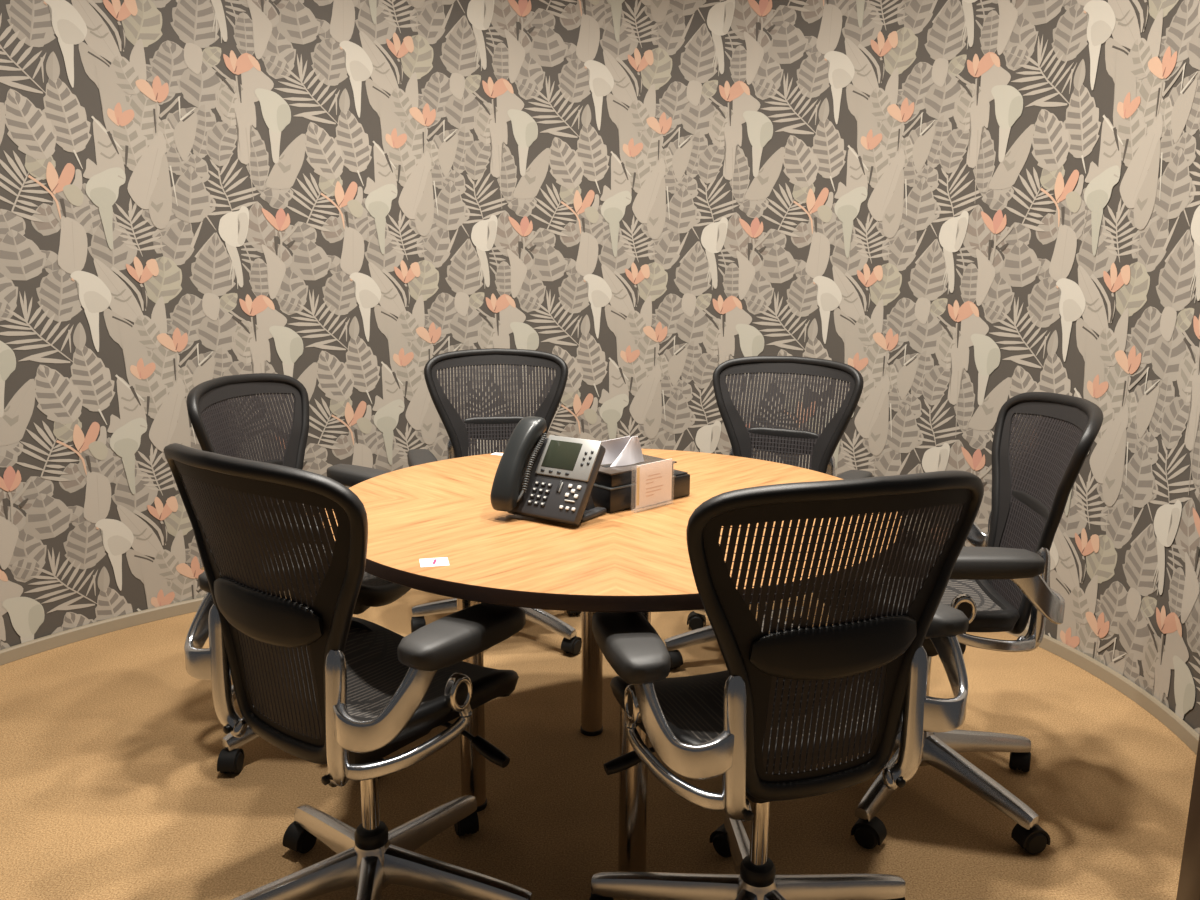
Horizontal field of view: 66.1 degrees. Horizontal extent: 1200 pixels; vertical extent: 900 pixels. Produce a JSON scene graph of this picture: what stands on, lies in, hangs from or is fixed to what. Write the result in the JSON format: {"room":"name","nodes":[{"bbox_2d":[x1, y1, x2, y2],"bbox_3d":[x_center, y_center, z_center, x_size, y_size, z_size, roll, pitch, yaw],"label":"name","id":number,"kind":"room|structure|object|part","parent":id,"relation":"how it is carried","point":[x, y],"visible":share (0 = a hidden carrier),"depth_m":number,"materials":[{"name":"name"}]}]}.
{"room":"meeting room","nodes":[
{"label":"meeting room","id":0,"kind":"room"},
{"bbox_2d":[0,588,1196,899],"bbox_3d":[-0.386,0.990,1.585,4.044,0.050,5.136,0,11,0],"label":"floor","id":1,"kind":"structure","parent":0,"point":[112,788],"depth_m":2.24,"materials":[{"name":"beige carpet"}]},
{"bbox_2d":[187,373,410,778],"bbox_3d":[-0.734,0.293,2.486,0.615,0.970,0.656,3,11,12],"label":"office chair","id":2,"kind":"object","parent":1,"relation":"on","point":[206,407],"visible":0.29,"depth_m":2.47,"materials":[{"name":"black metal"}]},
{"bbox_3d":[-0.846,0.690,2.417,0.050,0.090,0.292,10,15,41],"label":"leg","id":3,"kind":"part","parent":2,"relation":"part of","materials":[{"name":"silver metal"}]},
{"bbox_3d":[-0.941,0.074,2.479,0.133,0.544,0.508,3,11,12],"label":"frame","id":4,"kind":"part","parent":2,"relation":"part of","materials":[{"name":"black plastic"}]},
{"bbox_3d":[-0.689,0.290,2.462,0.362,0.058,0.448,3,11,12],"label":"seat","id":5,"kind":"part","parent":2,"relation":"part of","materials":[{"name":"grey fabric"}]},
{"bbox_3d":[-0.687,0.312,2.466,0.394,0.126,0.488,3,11,12],"label":"seat frame","id":6,"kind":"part","parent":2,"relation":"part of","materials":[{"name":"black plastic"}]},
{"bbox_2d":[164,443,531,899],"bbox_3d":[-0.433,0.439,1.740,0.634,0.970,0.651,8,13,35],"label":"office chair","id":7,"kind":"object","parent":1,"relation":"on","point":[362,691],"visible":1,"depth_m":1.55,"materials":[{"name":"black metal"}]},
{"bbox_3d":[-0.570,0.264,1.512,0.508,0.544,0.133,8,13,35],"label":"frame","id":8,"kind":"part","parent":7,"relation":"part of","materials":[{"name":"black plastic"}]},
{"bbox_3d":[-0.600,0.825,1.728,0.292,0.090,0.050,-5,12,-25],"label":"leg","id":9,"kind":"part","parent":7,"relation":"part of","materials":[{"name":"silver metal"}]},
{"bbox_3d":[-0.561,0.787,1.924,0.050,0.090,0.292,-10,15,-42],"label":"leg","id":10,"kind":"part","parent":7,"relation":"part of","materials":[{"name":"silver metal"}]},
{"bbox_3d":[-0.422,0.845,1.631,0.050,0.090,0.292,-1,11,-7],"label":"leg","id":11,"kind":"part","parent":7,"relation":"part of","materials":[{"name":"silver metal"}]},
{"bbox_3d":[-0.417,0.428,1.757,0.448,0.058,0.362,8,13,35],"label":"seat","id":12,"kind":"part","parent":7,"relation":"part of","materials":[{"name":"grey fabric"}]},
{"bbox_3d":[-0.416,0.450,1.763,0.488,0.126,0.394,8,13,35],"label":"seat frame","id":13,"kind":"part","parent":7,"relation":"part of","materials":[{"name":"black plastic"}]},
{"bbox_3d":[-0.359,0.784,1.948,0.050,0.090,0.292,6,12,28],"label":"leg","id":14,"kind":"part","parent":7,"relation":"part of","materials":[{"name":"silver metal"}]},
{"bbox_3d":[-0.273,0.820,1.767,0.292,0.090,0.050,3,11,11],"label":"leg","id":15,"kind":"part","parent":7,"relation":"part of","materials":[{"name":"silver metal"}]},
{"bbox_3d":[-0.252,0.543,1.732,0.204,0.047,0.030,8,13,35],"label":"lever","id":16,"kind":"part","parent":7,"relation":"part of","materials":[{"name":"black plastic"}]},
{"bbox_2d":[407,348,581,654],"bbox_3d":[-0.340,0.163,3.162,0.635,0.975,0.652,-1,11,-9],"label":"office chair","id":17,"kind":"object","parent":1,"relation":"on","point":[460,432],"visible":0.38,"depth_m":3.29,"materials":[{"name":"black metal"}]},
{"bbox_3d":[-0.512,0.536,3.224,0.292,0.090,0.050,1,11,1],"label":"leg","id":18,"kind":"part","parent":17,"relation":"part of","materials":[{"name":"silver metal"}]},
{"bbox_3d":[-0.370,-0.089,3.322,0.508,0.544,0.133,-1,11,-9],"label":"frame","id":19,"kind":"part","parent":17,"relation":"part of","materials":[{"name":"black plastic"}]},
{"bbox_3d":[-0.201,0.559,3.119,0.292,0.090,0.050,9,14,36],"label":"leg","id":20,"kind":"part","parent":17,"relation":"part of","materials":[{"name":"silver metal"}]},
{"bbox_2d":[322,449,903,871],"bbox_3d":[0.024,0.477,2.171,1.268,0.740,1.268,0,11,0],"label":"round table","id":21,"kind":"object","parent":1,"relation":"on","point":[635,559],"visible":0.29,"depth_m":1.85,"materials":[{"name":"brown wood"}]},
{"bbox_2d":[419,557,449,566],"bbox_3d":[-0.295,0.200,1.641,0.050,0.001,0.048,-2,11,-14],"label":"business card","id":22,"kind":"object","parent":21,"relation":"on","point":[429,562],"visible":1,"depth_m":1.64,"materials":[{"name":"white paper"}]},
{"bbox_3d":[-0.298,0.508,2.131,0.058,0.666,0.058,0,11,0],"label":"leg","id":23,"kind":"part","parent":21,"relation":"part of","materials":[{"name":"silver metal"}]},
{"bbox_2d":[490,416,605,525],"bbox_3d":[-0.102,0.041,1.932,0.197,0.203,0.180,7,13,32],"label":"desk phone","id":24,"kind":"object","parent":21,"relation":"on","point":[553,478],"visible":1,"depth_m":1.92,"materials":[{"name":"grey plastic"}]},
{"bbox_3d":[-0.155,0.046,1.939,0.117,0.151,0.043,-6,13,-32],"label":"handset cord","id":25,"kind":"part","parent":24,"relation":"part of","materials":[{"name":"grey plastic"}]},
{"bbox_3d":[-0.021,0.440,2.492,0.058,0.666,0.058,0,11,0],"label":"leg","id":26,"kind":"part","parent":21,"relation":"part of","materials":[{"name":"silver metal"}]},
{"bbox_3d":[0.069,0.563,1.860,0.058,0.666,0.058,0,11,0],"label":"leg","id":27,"kind":"part","parent":21,"relation":"part of","materials":[{"name":"silver metal"}]},
{"bbox_2d":[591,469,689,512],"bbox_3d":[0.077,0.086,2.099,0.252,0.054,0.117,-9,15,-41],"label":"desk organizer","id":28,"kind":"object","parent":21,"relation":"on","point":[619,498],"visible":0.43,"depth_m":2.01,"materials":[{"name":"black paint"}]},
{"bbox_2d":[595,454,676,486],"bbox_3d":[0.059,0.045,2.075,0.204,0.034,0.120,-9,15,-41],"label":"tissue box","id":29,"kind":"object","parent":28,"relation":"on","point":[614,476],"visible":0.54,"depth_m":2.00,"materials":[{"name":"black paint"}]},
{"bbox_2d":[601,436,643,466],"bbox_3d":[0.031,0.002,2.043,0.158,0.062,0.042,-5,12,-27],"label":"tissue","id":30,"kind":"object","parent":29,"relation":"in","point":[623,451],"visible":0.78,"depth_m":2.06,"materials":[{"name":"white paper"}]},
{"bbox_3d":[0.059,0.031,2.073,0.204,0.004,0.120,-9,15,-41],"label":"lid","id":31,"kind":"part","parent":29,"relation":"part of","materials":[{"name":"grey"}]},
{"bbox_2d":[636,459,671,507],"bbox_3d":[0.117,0.077,2.025,0.014,0.102,0.127,11,15,44],"label":"paper sheet","id":32,"kind":"object","parent":21,"relation":"on","point":[653,480],"visible":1,"depth_m":2.02,"materials":[{"name":"white paper"}]},
{"bbox_2d":[646,473,662,496],"bbox_3d":[0.120,0.076,2.027,0.001,0.047,0.056,11,15,44],"label":"print","id":33,"kind":"object","parent":32,"relation":"attached to","point":[657,473],"depth_m":2.02},
{"bbox_2d":[663,356,872,669],"bbox_3d":[0.526,0.208,2.959,0.639,0.975,0.646,6,12,27],"label":"office chair","id":34,"kind":"object","parent":1,"relation":"on","point":[745,441],"visible":0.34,"depth_m":3.08,"materials":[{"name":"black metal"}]},
{"bbox_3d":[0.348,0.589,2.983,0.292,0.090,0.050,-2,11,-14],"label":"leg","id":35,"kind":"part","parent":34,"relation":"part of","materials":[{"name":"silver metal"}]},
{"bbox_3d":[0.424,0.554,3.169,0.050,0.090,0.292,-6,13,-31],"label":"leg","id":36,"kind":"part","parent":34,"relation":"part of","materials":[{"name":"silver metal"}]},
{"bbox_3d":[0.676,0.596,2.961,0.292,0.090,0.050,5,12,22],"label":"leg","id":37,"kind":"part","parent":34,"relation":"part of","materials":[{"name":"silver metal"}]},
{"bbox_3d":[0.627,0.558,3.155,0.050,0.090,0.292,9,14,39],"label":"leg","id":38,"kind":"part","parent":34,"relation":"part of","materials":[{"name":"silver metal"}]},
{"bbox_3d":[0.622,-0.040,3.104,0.508,0.544,0.133,6,12,27],"label":"frame","id":39,"kind":"part","parent":34,"relation":"part of","materials":[{"name":"black plastic"}]},
{"bbox_2d":[589,470,983,899],"bbox_3d":[0.297,0.464,1.641,0.650,0.970,0.646,-4,12,-20],"label":"office chair","id":40,"kind":"object","parent":1,"relation":"on","point":[790,702],"visible":1,"depth_m":1.41,"materials":[{"name":"black plastic"}]},
{"bbox_3d":[0.105,0.554,1.688,0.204,0.047,0.030,-3,12,-20],"label":"lever","id":41,"kind":"part","parent":40,"relation":"part of","materials":[{"name":"black plastic"}]},
{"bbox_3d":[0.124,0.825,1.755,0.292,0.090,0.050,4,11,18],"label":"leg","id":42,"kind":"part","parent":40,"relation":"part of","materials":[{"name":"silver metal"}]},
{"bbox_3d":[0.289,0.804,1.872,0.050,0.090,0.292,0,11,0],"label":"leg","id":43,"kind":"part","parent":40,"relation":"part of","materials":[{"name":"silver metal"}]},
{"bbox_3d":[0.187,0.862,1.565,0.050,0.090,0.292,8,13,35],"label":"leg","id":44,"kind":"part","parent":40,"relation":"part of","materials":[{"name":"silver metal"}]},
{"bbox_3d":[0.277,0.473,1.671,0.488,0.126,0.394,-3,12,-20],"label":"seat frame","id":45,"kind":"part","parent":40,"relation":"part of","materials":[{"name":"black plastic"}]},
{"bbox_3d":[0.278,0.451,1.665,0.448,0.058,0.362,-3,12,-20],"label":"seat","id":46,"kind":"part","parent":40,"relation":"part of","materials":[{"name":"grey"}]},
{"bbox_3d":[0.390,0.864,1.565,0.050,0.090,0.292,-7,13,-35],"label":"leg","id":47,"kind":"part","parent":40,"relation":"part of","materials":[{"name":"silver metal"}]},
{"bbox_3d":[0.368,0.295,1.386,0.508,0.544,0.133,-3,12,-20],"label":"frame","id":48,"kind":"part","parent":40,"relation":"part of","materials":[{"name":"black plastic"}]},
{"bbox_3d":[0.453,0.828,1.755,0.292,0.090,0.050,-3,11,-18],"label":"leg","id":49,"kind":"part","parent":40,"relation":"part of","materials":[{"name":"silver metal"}]},
{"bbox_2d":[828,392,1102,854],"bbox_3d":[0.776,0.355,2.205,0.655,0.976,0.643,2,11,6],"label":"office chair","id":50,"kind":"object","parent":1,"relation":"on","point":[998,582],"visible":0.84,"depth_m":2.10,"materials":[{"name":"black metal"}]},
{"bbox_3d":[0.671,0.755,2.140,0.050,0.090,0.292,9,14,39],"label":"leg","id":51,"kind":"part","parent":50,"relation":"part of","materials":[{"name":"silver metal"}]},
{"bbox_3d":[0.622,0.717,2.334,0.292,0.090,0.050,5,12,22],"label":"leg","id":52,"kind":"part","parent":50,"relation":"part of","materials":[{"name":"silver metal"}]},
{"bbox_3d":[0.746,0.339,2.199,0.362,0.058,0.448,2,11,6],"label":"seat","id":53,"kind":"part","parent":50,"relation":"part of","materials":[{"name":"grey fabric"}]},
{"bbox_3d":[0.745,0.361,2.204,0.394,0.126,0.488,2,11,6],"label":"seat frame","id":54,"kind":"part","parent":50,"relation":"part of","materials":[{"name":"black plastic"}]},
{"bbox_3d":[0.874,0.759,2.127,0.050,0.090,0.292,-6,13,-31],"label":"leg","id":55,"kind":"part","parent":50,"relation":"part of","materials":[{"name":"silver metal"}]},
{"bbox_3d":[0.951,0.724,2.312,0.292,0.090,0.050,-2,11,-14],"label":"leg","id":56,"kind":"part","parent":50,"relation":"part of","materials":[{"name":"silver metal"}]},
{"bbox_3d":[1.018,0.146,2.134,0.133,0.544,0.508,4,11,5],"label":"frame","id":57,"kind":"part","parent":50,"relation":"part of","materials":[{"name":"black plastic"}]},
{"bbox_2d":[0,0,1199,734],"bbox_3d":[-0.269,-0.716,2.639,3.798,2.900,2.378,0,11,0],"label":"wall","id":58,"kind":"structure","parent":0,"point":[967,208],"depth_m":3.34,"materials":[{"name":"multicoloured paper"}]},
{"bbox_2d":[0,592,1198,754],"bbox_3d":[-0.206,0.663,3.026,3.722,0.045,2.210,2,11,6],"label":"baseboard","id":59,"kind":"structure","parent":58,"relation":"attached to","point":[1178,726],"depth_m":3.02,"materials":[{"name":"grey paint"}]},
{"bbox_2d":[1176,735,1199,899],"bbox_3d":[1.205,-0.124,1.482,0.280,2.200,0.060,0,11,0],"label":"door frame","id":60,"kind":"structure","parent":58,"relation":"attached to","point":[1189,878],"depth_m":1.65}
]}

